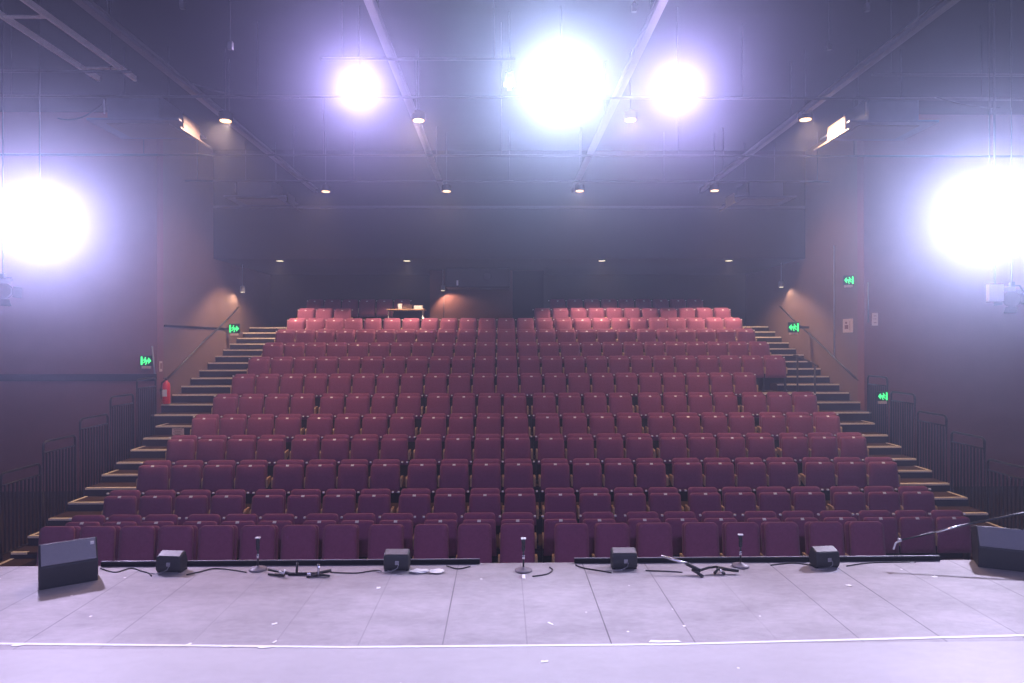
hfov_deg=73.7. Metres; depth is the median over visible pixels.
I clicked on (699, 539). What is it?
seat
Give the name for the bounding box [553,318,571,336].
seat
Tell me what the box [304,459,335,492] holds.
seat
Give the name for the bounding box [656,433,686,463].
seat
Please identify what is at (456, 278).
window
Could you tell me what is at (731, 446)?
seat
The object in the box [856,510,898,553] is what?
seat
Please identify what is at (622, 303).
seat
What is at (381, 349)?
seat
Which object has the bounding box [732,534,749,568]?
microphone stand
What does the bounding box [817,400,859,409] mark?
stair step
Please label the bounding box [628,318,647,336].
seat
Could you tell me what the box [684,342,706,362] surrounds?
seat
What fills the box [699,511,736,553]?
seat
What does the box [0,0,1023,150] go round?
ceiling
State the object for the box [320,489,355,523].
seat
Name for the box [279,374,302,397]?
seat
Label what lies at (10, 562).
stair step
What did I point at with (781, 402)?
seat
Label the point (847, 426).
stair step
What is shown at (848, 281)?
exit sign
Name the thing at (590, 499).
seat
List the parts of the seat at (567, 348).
backrest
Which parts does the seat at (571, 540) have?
backrest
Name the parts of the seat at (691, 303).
backrest, seat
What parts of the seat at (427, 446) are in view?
backrest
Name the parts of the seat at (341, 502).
backrest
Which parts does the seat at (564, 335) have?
backrest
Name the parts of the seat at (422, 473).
backrest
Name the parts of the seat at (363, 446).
backrest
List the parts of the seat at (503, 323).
backrest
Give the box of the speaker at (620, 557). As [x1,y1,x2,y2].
[606,547,636,570]
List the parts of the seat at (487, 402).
backrest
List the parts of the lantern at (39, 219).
barn door, barn door, barn door, barn door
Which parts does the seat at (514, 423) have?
backrest, seat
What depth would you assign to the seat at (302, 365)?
16.80 m
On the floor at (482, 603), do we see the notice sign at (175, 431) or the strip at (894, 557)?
the strip at (894, 557)
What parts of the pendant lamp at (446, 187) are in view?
rod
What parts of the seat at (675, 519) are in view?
backrest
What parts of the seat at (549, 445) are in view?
backrest, seat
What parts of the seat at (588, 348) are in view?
backrest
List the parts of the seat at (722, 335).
backrest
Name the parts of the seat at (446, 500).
backrest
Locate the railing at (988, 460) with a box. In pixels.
[986,459,1023,529]
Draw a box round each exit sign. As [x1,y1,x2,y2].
[140,355,152,368]
[227,324,239,334]
[788,322,808,334]
[843,276,853,286]
[876,391,888,403]
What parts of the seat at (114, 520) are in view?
seat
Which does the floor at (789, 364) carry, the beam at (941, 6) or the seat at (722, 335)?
the seat at (722, 335)
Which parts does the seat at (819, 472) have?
armrest, backrest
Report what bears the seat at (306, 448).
on the floor at (100, 489)
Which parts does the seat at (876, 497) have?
backrest, seat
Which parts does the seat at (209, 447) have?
backrest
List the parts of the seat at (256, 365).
backrest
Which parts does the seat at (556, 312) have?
backrest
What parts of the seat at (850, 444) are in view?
backrest, seat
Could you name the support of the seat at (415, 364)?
on the floor at (821, 395)
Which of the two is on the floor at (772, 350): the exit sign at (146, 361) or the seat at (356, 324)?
the seat at (356, 324)
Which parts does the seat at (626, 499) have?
armrest, backrest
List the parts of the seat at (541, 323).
backrest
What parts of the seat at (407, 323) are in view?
backrest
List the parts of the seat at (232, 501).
seat, backrest, armrest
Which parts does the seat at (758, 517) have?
backrest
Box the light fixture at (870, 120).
[814,49,938,150]
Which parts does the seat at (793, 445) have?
armrest, backrest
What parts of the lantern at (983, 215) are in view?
barn door, barn door, barn door, barn door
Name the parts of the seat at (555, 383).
backrest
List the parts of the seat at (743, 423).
backrest, seat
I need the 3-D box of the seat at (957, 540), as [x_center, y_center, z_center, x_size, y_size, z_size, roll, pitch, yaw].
[6.403,2.958,9.969,0.545,0.950,0.276,0,0,-1]
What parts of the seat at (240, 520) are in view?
backrest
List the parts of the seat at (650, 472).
armrest, backrest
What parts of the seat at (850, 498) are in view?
armrest, backrest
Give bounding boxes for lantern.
[0,0,21,305]
[16,0,61,240]
[345,5,371,100]
[503,12,515,90]
[541,6,581,106]
[665,7,690,101]
[964,0,1016,237]
[994,0,1023,312]
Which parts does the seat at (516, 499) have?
seat, backrest, armrest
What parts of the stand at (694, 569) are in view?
leg, leg, leg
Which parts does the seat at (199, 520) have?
backrest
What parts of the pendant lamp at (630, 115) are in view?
rod, lamp glass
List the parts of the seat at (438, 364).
backrest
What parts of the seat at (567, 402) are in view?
backrest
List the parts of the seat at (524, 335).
seat, backrest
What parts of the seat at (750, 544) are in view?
backrest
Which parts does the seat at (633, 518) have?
backrest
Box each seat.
[36,526,80,565]
[65,515,104,527]
[79,526,120,565]
[101,490,140,521]
[102,515,141,527]
[117,526,159,560]
[136,460,170,496]
[137,490,175,521]
[139,514,180,526]
[157,525,197,559]
[165,435,196,465]
[169,460,202,493]
[173,490,210,524]
[183,514,220,553]
[190,414,218,440]
[195,435,226,465]
[197,525,237,559]
[201,460,235,493]
[208,489,249,524]
[211,394,238,419]
[218,414,246,440]
[221,514,257,557]
[225,435,255,465]
[230,374,255,397]
[234,460,270,493]
[237,394,263,419]
[239,525,278,559]
[246,414,273,441]
[247,357,269,377]
[249,489,285,522]
[255,374,279,397]
[255,435,288,465]
[258,514,296,557]
[261,343,282,363]
[263,394,289,419]
[269,357,292,377]
[271,460,303,493]
[273,414,303,441]
[274,329,294,349]
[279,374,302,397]
[280,525,318,559]
[283,343,304,363]
[285,489,320,524]
[286,318,304,337]
[289,394,317,419]
[289,435,319,464]
[292,357,314,378]
[294,329,314,347]
[297,308,314,326]
[303,374,326,397]
[303,513,337,556]
[304,342,325,363]
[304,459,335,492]
[305,318,323,337]
[305,414,332,441]
[307,299,322,316]
[315,329,334,349]
[315,356,337,378]
[316,308,332,326]
[319,393,343,419]
[319,434,348,464]
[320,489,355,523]
[322,524,358,558]
[324,299,340,316]
[324,318,343,337]
[326,342,346,363]
[327,374,350,397]
[333,414,359,441]
[334,308,351,326]
[335,329,354,349]
[336,459,367,492]
[338,356,359,378]
[340,513,374,556]
[342,299,357,316]
[344,318,362,337]
[344,393,369,419]
[347,342,367,363]
[349,434,378,464]
[351,373,374,397]
[355,329,374,349]
[356,489,393,523]
[358,299,374,317]
[360,356,382,378]
[360,414,387,441]
[363,318,381,337]
[367,524,403,558]
[368,342,388,363]
[368,459,402,492]
[370,393,394,419]
[375,329,394,349]
[375,373,398,397]
[376,299,392,317]
[379,434,410,464]
[379,513,415,556]
[382,318,400,336]
[383,356,404,378]
[388,413,417,441]
[390,342,409,363]
[393,299,410,317]
[396,329,414,349]
[396,393,422,418]
[396,488,430,525]
[399,373,422,397]
[401,318,419,336]
[406,356,427,378]
[406,459,436,492]
[411,342,431,363]
[412,524,448,558]
[413,434,441,464]
[416,329,434,348]
[420,318,438,336]
[420,413,445,441]
[423,373,446,412]
[423,513,457,556]
[425,393,449,418]
[428,356,449,378]
[432,342,452,363]
[432,488,465,525]
[436,329,454,348]
[438,459,468,492]
[439,318,457,336]
[443,434,471,464]
[447,373,470,397]
[447,413,473,440]
[451,356,471,378]
[451,393,475,418]
[454,342,473,363]
[456,329,475,348]
[456,524,491,562]
[458,318,476,336]
[461,512,496,555]
[467,488,500,525]
[470,459,500,491]
[471,373,493,397]
[472,434,500,464]
[473,356,494,378]
[475,342,494,361]
[475,413,500,440]
[476,329,495,348]
[476,393,500,418]
[477,318,495,336]
[495,356,516,384]
[495,373,517,396]
[496,318,514,338]
[496,329,515,345]
[496,342,515,366]
[498,523,537,562]
[499,512,536,553]
[502,393,528,426]
[502,413,530,448]
[502,434,532,474]
[502,459,535,505]
[502,488,538,548]
[515,318,533,338]
[516,329,535,355]
[517,342,537,374]
[518,356,539,392]
[519,373,541,396]
[531,393,555,434]
[533,308,549,325]
[533,413,559,458]
[534,318,552,336]
[535,434,564,483]
[536,329,555,351]
[538,342,558,362]
[538,458,569,512]
[540,356,561,378]
[541,488,576,531]
[541,512,576,562]
[542,373,565,396]
[548,299,564,315]
[551,308,568,325]
[552,523,588,562]
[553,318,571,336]
[556,329,575,348]
[556,393,581,418]
[559,342,579,362]
[560,413,586,440]
[562,356,584,378]
[564,433,593,463]
[565,299,582,315]
[566,373,589,396]
[569,308,586,325]
[570,458,601,491]
[572,318,590,336]
[576,329,595,348]
[576,488,610,522]
[579,512,616,555]
[580,342,600,362]
[581,393,606,418]
[583,299,599,315]
[584,356,606,378]
[586,308,604,325]
[587,413,614,440]
[590,373,613,396]
[591,318,609,336]
[592,523,629,557]
[594,433,623,463]
[595,329,615,348]
[600,299,616,315]
[601,342,621,362]
[601,458,633,491]
[604,308,622,325]
[606,392,633,418]
[607,356,629,378]
[610,318,628,336]
[610,487,646,523]
[613,373,637,396]
[614,413,643,440]
[615,329,635,348]
[617,299,633,315]
[622,308,640,325]
[622,342,643,362]
[623,433,654,463]
[624,512,660,548]
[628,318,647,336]
[629,356,651,377]
[633,458,667,491]
[634,299,651,315]
[635,329,655,348]
[635,392,661,418]
[636,522,672,556]
[637,373,661,396]
[640,308,658,325]
[643,342,664,362]
[645,412,673,440]
[645,487,683,521]
[647,318,666,336]
[651,299,668,315]
[651,356,674,377]
[655,329,675,348]
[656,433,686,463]
[658,308,676,325]
[660,373,685,404]
[660,392,686,417]
[661,511,698,554]
[663,342,685,362]
[666,318,685,336]
[668,299,685,315]
[669,458,702,490]
[672,412,700,440]
[673,356,696,377]
[675,329,695,348]
[676,308,694,325]
[679,522,719,556]
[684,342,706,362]
[684,373,709,397]
[684,487,721,521]
[685,299,702,326]
[685,318,704,334]
[685,392,712,417]
[685,433,716,463]
[694,308,712,321]
[694,329,715,348]
[695,356,718,377]
[699,412,727,439]
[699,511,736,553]
[700,458,734,490]
[704,318,723,334]
[705,342,727,359]
[707,372,732,396]
[711,392,739,417]
[712,308,731,322]
[714,329,735,347]
[714,433,745,462]
[717,355,741,377]
[719,487,756,521]
[720,522,760,556]
[722,318,743,336]
[726,342,748,362]
[726,412,756,439]
[731,372,757,396]
[732,457,766,490]
[734,329,756,347]
[739,355,763,377]
[739,392,766,417]
[741,511,780,552]
[743,433,776,462]
[747,342,770,362]
[753,487,790,521]
[756,412,786,439]
[760,522,799,555]
[761,355,787,391]
[763,457,800,490]
[764,392,792,417]
[776,433,808,462]
[779,511,818,553]
[783,412,813,437]
[787,486,828,521]
[789,392,818,416]
[799,457,834,490]
[802,521,844,555]
[805,432,837,462]
[810,412,841,437]
[817,510,856,552]
[827,486,865,520]
[831,457,866,490]
[834,432,868,462]
[844,521,885,555]
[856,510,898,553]
[861,486,900,517]
[862,457,899,492]
[892,510,935,554]
[895,486,937,516]
[928,510,971,559]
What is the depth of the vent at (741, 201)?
18.48 m
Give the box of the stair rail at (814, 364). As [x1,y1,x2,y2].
[793,355,818,395]
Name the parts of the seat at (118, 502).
seat, backrest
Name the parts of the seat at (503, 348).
seat, backrest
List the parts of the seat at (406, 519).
backrest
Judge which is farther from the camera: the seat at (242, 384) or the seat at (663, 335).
the seat at (663, 335)
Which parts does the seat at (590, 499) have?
armrest, backrest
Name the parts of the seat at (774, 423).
backrest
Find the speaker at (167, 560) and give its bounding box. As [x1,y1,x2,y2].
[150,550,187,573]
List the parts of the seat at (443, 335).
backrest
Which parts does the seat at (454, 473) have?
backrest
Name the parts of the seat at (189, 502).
backrest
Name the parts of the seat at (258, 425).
backrest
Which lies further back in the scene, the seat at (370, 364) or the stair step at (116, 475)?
the seat at (370, 364)
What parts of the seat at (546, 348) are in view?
backrest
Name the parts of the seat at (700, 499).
backrest, seat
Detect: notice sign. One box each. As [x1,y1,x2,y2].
[159,361,161,371]
[172,428,183,434]
[872,313,877,325]
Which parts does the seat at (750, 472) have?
backrest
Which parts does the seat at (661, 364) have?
backrest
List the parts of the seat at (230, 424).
backrest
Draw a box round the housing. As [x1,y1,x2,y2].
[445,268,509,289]
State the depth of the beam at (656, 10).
10.80 m
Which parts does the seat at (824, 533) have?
backrest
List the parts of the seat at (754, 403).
backrest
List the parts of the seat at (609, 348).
backrest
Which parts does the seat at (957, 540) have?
backrest, seat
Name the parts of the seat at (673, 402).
backrest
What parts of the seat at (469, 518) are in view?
backrest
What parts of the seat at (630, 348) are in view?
backrest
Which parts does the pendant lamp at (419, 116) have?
rod, lamp glass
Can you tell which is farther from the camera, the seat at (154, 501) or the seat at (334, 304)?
the seat at (334, 304)
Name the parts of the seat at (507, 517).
backrest, seat, armrest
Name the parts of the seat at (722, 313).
backrest, seat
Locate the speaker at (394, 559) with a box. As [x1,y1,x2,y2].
[376,549,410,572]
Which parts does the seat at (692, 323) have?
backrest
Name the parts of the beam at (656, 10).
drop rod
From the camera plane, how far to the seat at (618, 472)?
11.82 m
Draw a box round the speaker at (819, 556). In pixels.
[809,546,839,569]
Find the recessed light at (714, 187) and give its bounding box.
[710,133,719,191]
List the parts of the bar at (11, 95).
drop rod, drop rod, drop rod, drop rod, drop rod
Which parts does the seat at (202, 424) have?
backrest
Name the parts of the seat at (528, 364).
backrest, seat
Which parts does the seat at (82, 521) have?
seat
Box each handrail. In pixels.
[163,307,238,382]
[779,306,856,379]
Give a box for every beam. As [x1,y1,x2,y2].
[73,0,317,191]
[364,0,444,192]
[571,0,667,192]
[698,0,959,192]
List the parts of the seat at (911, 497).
backrest, seat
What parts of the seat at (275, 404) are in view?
backrest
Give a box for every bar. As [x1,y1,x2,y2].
[0,0,131,72]
[0,21,1023,100]
[0,99,1023,156]
[185,132,829,182]
[321,0,514,60]
[871,0,1023,76]
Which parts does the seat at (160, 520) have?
seat, backrest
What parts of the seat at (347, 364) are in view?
backrest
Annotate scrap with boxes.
[648,640,681,642]
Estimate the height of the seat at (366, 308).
0.909 m
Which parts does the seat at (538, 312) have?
backrest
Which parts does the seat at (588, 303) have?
backrest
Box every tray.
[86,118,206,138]
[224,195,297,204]
[722,196,796,205]
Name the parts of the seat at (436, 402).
backrest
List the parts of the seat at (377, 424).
backrest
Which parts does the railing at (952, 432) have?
rail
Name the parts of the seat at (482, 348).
backrest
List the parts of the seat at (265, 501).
backrest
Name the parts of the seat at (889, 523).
backrest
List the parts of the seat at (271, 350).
backrest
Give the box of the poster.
[843,319,852,332]
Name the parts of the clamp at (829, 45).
rod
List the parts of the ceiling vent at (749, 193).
panel, drop rod, drop rod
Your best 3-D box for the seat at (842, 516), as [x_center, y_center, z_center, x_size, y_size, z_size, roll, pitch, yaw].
[4.756,2.961,9.945,0.545,0.950,0.276,0,0,-1]
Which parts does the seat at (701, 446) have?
backrest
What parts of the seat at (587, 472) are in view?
armrest, backrest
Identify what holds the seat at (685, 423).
on the floor at (901, 460)
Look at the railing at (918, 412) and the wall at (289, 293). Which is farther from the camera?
the wall at (289, 293)
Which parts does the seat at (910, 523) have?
backrest, seat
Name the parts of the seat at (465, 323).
backrest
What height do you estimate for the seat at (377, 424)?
0.909 m
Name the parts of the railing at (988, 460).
rail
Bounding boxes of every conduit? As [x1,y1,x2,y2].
[151,346,155,373]
[833,245,834,356]
[867,282,868,321]
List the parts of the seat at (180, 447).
backrest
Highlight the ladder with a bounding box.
[0,0,136,80]
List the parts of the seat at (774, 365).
backrest, seat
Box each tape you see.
[0,634,1023,647]
[410,568,428,573]
[429,568,443,572]
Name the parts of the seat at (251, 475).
seat, backrest, armrest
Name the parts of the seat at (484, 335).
backrest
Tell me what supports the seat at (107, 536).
on the floor at (5, 557)
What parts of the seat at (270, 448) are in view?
backrest, armrest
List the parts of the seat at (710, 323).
backrest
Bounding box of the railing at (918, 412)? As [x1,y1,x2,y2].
[917,411,947,481]
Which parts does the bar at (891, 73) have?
drop rod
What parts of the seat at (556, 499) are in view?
backrest, seat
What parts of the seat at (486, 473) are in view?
backrest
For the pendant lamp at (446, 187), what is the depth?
17.42 m
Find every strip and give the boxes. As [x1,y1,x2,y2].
[101,558,479,566]
[574,555,939,562]
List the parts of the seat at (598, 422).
backrest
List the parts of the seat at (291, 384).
backrest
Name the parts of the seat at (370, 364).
backrest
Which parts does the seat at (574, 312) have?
backrest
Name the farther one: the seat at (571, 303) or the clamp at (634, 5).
the seat at (571, 303)
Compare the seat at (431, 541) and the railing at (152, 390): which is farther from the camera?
the railing at (152, 390)
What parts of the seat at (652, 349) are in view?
backrest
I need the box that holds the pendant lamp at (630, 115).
[624,50,636,121]
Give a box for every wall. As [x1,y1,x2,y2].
[0,112,163,491]
[163,139,270,402]
[213,150,804,274]
[271,275,745,326]
[430,270,543,326]
[746,140,857,401]
[857,114,1023,486]
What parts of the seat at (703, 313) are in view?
backrest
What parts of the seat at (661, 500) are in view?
backrest, seat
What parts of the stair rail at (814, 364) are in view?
post, rail, post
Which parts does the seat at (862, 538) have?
backrest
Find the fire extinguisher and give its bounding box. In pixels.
[160,377,169,403]
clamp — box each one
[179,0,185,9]
[631,0,636,12]
[826,0,831,50]
[864,0,870,11]
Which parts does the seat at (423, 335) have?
backrest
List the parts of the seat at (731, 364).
backrest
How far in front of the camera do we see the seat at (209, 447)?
12.73 m
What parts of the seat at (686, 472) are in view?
armrest, backrest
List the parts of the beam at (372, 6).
drop rod, drop rod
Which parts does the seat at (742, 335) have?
backrest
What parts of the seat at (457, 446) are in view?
backrest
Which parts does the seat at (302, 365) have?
backrest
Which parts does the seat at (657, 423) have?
backrest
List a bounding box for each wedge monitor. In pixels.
[38,537,97,589]
[971,525,1023,571]
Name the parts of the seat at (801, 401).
backrest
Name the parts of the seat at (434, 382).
seat, backrest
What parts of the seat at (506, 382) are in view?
backrest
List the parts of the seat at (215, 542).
backrest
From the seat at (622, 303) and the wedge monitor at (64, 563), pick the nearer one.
the wedge monitor at (64, 563)
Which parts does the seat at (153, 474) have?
seat, backrest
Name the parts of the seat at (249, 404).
backrest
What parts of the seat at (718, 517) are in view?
backrest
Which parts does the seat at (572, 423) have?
backrest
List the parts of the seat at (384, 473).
backrest, armrest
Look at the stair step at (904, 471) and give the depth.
13.26 m
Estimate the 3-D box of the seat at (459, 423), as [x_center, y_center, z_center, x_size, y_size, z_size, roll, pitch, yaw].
[-1.049,1.928,13.921,0.548,0.909,0.276,0,0,-1]
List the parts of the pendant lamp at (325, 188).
rod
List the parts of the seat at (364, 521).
backrest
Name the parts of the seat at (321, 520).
backrest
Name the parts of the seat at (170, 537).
backrest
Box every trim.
[0,374,156,380]
[164,325,226,329]
[213,206,805,208]
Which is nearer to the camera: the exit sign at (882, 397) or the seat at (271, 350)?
the exit sign at (882, 397)
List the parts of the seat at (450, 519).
backrest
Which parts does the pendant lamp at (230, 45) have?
rod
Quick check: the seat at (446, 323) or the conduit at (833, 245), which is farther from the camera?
the seat at (446, 323)
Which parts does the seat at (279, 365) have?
backrest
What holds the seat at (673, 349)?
on the floor at (790, 378)
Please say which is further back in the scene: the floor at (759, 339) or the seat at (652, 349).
the floor at (759, 339)
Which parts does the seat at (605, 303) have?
backrest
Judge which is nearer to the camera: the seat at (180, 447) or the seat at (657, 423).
the seat at (180, 447)
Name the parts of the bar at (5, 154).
drop rod, drop rod, drop rod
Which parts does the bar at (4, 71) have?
drop rod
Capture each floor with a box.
[0,486,1022,565]
[0,560,1023,682]
[10,534,962,562]
[47,500,988,533]
[84,474,949,503]
[116,452,916,476]
[143,430,888,452]
[154,409,869,434]
[172,390,849,409]
[191,375,829,390]
[208,361,811,374]
[223,348,795,360]
[236,337,781,348]
[249,326,768,337]
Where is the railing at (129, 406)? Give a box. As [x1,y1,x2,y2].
[109,393,133,471]
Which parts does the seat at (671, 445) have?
backrest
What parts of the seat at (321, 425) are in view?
backrest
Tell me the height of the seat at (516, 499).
0.909 m
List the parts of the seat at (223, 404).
backrest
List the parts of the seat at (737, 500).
backrest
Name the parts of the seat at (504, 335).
backrest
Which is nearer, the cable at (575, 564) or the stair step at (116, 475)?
the cable at (575, 564)
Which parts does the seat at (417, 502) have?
backrest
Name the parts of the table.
modesty panel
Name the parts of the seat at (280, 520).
backrest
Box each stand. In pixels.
[249,537,266,572]
[268,562,331,577]
[515,537,531,573]
[661,555,738,577]
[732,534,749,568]
[893,512,1023,549]
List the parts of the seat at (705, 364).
backrest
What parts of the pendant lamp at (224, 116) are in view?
rod, lamp glass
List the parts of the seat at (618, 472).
armrest, backrest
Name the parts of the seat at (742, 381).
seat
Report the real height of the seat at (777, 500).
0.909 m
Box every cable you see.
[58,104,101,119]
[100,567,151,575]
[186,568,246,574]
[192,83,299,98]
[330,570,381,573]
[446,565,470,568]
[532,567,552,576]
[575,564,611,572]
[646,570,682,572]
[770,562,812,565]
[846,561,915,565]
[934,96,999,108]
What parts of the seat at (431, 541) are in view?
backrest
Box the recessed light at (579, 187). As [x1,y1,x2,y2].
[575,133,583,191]
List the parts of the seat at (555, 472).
backrest, seat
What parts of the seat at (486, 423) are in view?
backrest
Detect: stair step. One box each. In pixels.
[0,558,35,565]
[28,532,38,545]
[68,496,106,510]
[101,470,137,481]
[130,446,166,457]
[155,423,191,434]
[161,402,238,412]
[181,385,231,392]
[199,369,246,376]
[215,356,260,361]
[230,344,264,349]
[243,332,275,337]
[755,331,774,336]
[767,342,788,347]
[770,383,838,390]
[771,354,803,360]
[787,368,820,374]
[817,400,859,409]
[840,420,874,431]
[867,443,901,454]
[897,466,931,477]
[933,491,967,505]
[971,522,1003,527]
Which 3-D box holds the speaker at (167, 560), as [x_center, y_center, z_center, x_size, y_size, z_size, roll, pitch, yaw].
[-3.528,2.252,6.985,0.331,0.202,0.219,0,0,3]
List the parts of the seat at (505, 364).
seat, backrest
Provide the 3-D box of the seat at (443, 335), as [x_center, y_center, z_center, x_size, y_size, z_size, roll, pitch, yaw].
[-1.840,0.110,18.987,0.548,0.909,0.276,0,0,-1]
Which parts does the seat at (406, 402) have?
backrest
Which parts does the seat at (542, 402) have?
backrest, seat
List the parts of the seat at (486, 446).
backrest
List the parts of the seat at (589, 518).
backrest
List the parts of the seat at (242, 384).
backrest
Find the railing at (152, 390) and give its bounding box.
[136,377,156,447]
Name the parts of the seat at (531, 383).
backrest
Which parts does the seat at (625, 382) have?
backrest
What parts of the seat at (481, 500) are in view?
backrest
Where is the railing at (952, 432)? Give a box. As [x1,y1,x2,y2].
[950,431,985,511]
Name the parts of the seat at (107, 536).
backrest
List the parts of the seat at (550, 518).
armrest, backrest, seat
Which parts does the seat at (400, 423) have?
backrest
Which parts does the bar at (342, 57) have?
drop rod, drop rod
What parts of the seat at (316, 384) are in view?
backrest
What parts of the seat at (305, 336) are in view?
backrest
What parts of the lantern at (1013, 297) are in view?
barn door, barn door, barn door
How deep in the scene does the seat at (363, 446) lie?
12.77 m
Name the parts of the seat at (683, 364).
backrest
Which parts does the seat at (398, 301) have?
seat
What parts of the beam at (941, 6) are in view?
drop rod, drop rod, drop rod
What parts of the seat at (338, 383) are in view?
backrest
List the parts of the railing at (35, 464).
rail, rail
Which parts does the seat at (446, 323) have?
backrest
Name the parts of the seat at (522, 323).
backrest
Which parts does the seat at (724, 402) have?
backrest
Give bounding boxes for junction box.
[986,0,1003,301]
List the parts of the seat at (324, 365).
backrest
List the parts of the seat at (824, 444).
backrest, seat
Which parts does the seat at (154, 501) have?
backrest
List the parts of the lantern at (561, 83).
barn door, barn door, barn door, barn door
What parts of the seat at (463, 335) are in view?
backrest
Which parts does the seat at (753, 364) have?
backrest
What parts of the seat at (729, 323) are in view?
seat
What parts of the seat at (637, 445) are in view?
backrest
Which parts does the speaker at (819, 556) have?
panel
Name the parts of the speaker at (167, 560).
panel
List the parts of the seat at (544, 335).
backrest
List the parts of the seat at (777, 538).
backrest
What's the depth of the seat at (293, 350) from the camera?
17.81 m
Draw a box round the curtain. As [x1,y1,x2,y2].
[513,271,543,326]
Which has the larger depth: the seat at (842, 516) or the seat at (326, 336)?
the seat at (326, 336)
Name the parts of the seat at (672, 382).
backrest, seat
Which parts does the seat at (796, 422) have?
backrest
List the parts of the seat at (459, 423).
backrest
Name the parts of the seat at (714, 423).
backrest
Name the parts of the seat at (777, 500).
backrest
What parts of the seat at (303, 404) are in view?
backrest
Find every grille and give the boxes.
[40,537,95,566]
[977,526,1023,550]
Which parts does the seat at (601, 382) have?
backrest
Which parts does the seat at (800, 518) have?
backrest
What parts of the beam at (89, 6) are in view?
drop rod, drop rod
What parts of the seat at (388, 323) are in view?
backrest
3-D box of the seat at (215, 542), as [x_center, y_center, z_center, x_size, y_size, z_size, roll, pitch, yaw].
[-3.799,2.909,8.799,0.476,1.090,0.288,0,0,-1]
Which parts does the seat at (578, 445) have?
backrest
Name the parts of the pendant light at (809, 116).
rod, lamp glass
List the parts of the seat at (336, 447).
backrest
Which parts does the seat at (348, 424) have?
backrest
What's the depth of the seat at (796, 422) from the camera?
13.92 m
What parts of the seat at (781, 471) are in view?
backrest, seat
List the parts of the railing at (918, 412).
rail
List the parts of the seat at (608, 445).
backrest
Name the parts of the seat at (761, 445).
backrest, seat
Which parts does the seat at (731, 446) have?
backrest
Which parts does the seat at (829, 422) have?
backrest, seat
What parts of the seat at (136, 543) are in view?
backrest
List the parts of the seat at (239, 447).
backrest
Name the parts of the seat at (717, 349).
backrest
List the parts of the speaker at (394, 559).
panel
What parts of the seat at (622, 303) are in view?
backrest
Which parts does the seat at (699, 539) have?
backrest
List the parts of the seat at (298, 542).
backrest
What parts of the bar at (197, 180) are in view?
drop rod, drop rod, drop rod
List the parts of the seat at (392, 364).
backrest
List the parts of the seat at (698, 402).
backrest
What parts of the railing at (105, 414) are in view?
rail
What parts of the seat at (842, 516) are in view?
backrest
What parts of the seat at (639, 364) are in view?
backrest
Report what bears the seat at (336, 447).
on the floor at (100, 489)
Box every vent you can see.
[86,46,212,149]
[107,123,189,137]
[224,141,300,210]
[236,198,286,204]
[719,143,796,211]
[733,199,783,204]
[837,125,918,138]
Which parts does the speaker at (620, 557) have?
panel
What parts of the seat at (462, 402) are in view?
backrest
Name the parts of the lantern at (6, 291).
barn door, barn door, barn door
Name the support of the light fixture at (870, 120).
in the ceiling
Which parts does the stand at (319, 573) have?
leg, leg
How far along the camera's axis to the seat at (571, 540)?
8.77 m
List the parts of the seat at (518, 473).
seat, backrest, armrest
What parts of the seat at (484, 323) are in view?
backrest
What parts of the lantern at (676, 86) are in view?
barn door, barn door, barn door, barn door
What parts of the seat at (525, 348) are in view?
seat, backrest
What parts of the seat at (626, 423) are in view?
backrest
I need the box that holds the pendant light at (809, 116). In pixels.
[798,50,812,121]
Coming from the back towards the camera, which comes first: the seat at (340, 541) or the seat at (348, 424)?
the seat at (348, 424)
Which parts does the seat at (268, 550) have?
backrest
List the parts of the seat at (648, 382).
backrest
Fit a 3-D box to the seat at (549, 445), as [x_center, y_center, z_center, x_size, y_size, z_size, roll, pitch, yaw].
[0.719,2.213,12.932,0.548,0.909,0.276,0,0,-1]
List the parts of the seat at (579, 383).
backrest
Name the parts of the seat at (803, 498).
backrest, seat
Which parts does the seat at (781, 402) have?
backrest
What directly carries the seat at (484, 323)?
on the floor at (772, 350)
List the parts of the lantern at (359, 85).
barn door, barn door, barn door, barn door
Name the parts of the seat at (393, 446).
backrest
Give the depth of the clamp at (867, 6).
8.44 m
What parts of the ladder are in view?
rail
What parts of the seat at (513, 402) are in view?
seat, backrest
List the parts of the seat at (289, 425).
backrest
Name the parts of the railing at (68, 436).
rail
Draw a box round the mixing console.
[403,305,412,308]
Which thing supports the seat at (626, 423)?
on the floor at (901, 460)
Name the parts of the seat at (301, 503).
backrest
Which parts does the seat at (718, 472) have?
armrest, backrest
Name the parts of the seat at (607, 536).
backrest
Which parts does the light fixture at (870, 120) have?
panel, drop rod, drop rod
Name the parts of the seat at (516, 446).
seat, backrest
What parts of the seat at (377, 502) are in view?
backrest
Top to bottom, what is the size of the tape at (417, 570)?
0.032 m
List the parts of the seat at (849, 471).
backrest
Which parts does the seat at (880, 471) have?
backrest, seat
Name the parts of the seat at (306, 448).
backrest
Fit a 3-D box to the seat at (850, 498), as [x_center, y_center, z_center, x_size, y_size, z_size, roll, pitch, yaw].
[5.370,2.801,10.969,0.548,0.909,0.276,0,0,-1]
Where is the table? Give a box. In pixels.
[386,309,425,327]
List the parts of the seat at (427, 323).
backrest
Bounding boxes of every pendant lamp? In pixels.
[218,48,232,122]
[227,0,233,50]
[240,265,244,291]
[321,132,330,192]
[412,49,424,122]
[442,133,451,191]
[624,50,636,121]
[779,263,783,286]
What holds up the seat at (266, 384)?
on the floor at (845, 415)
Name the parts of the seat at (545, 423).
backrest, seat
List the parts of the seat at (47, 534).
backrest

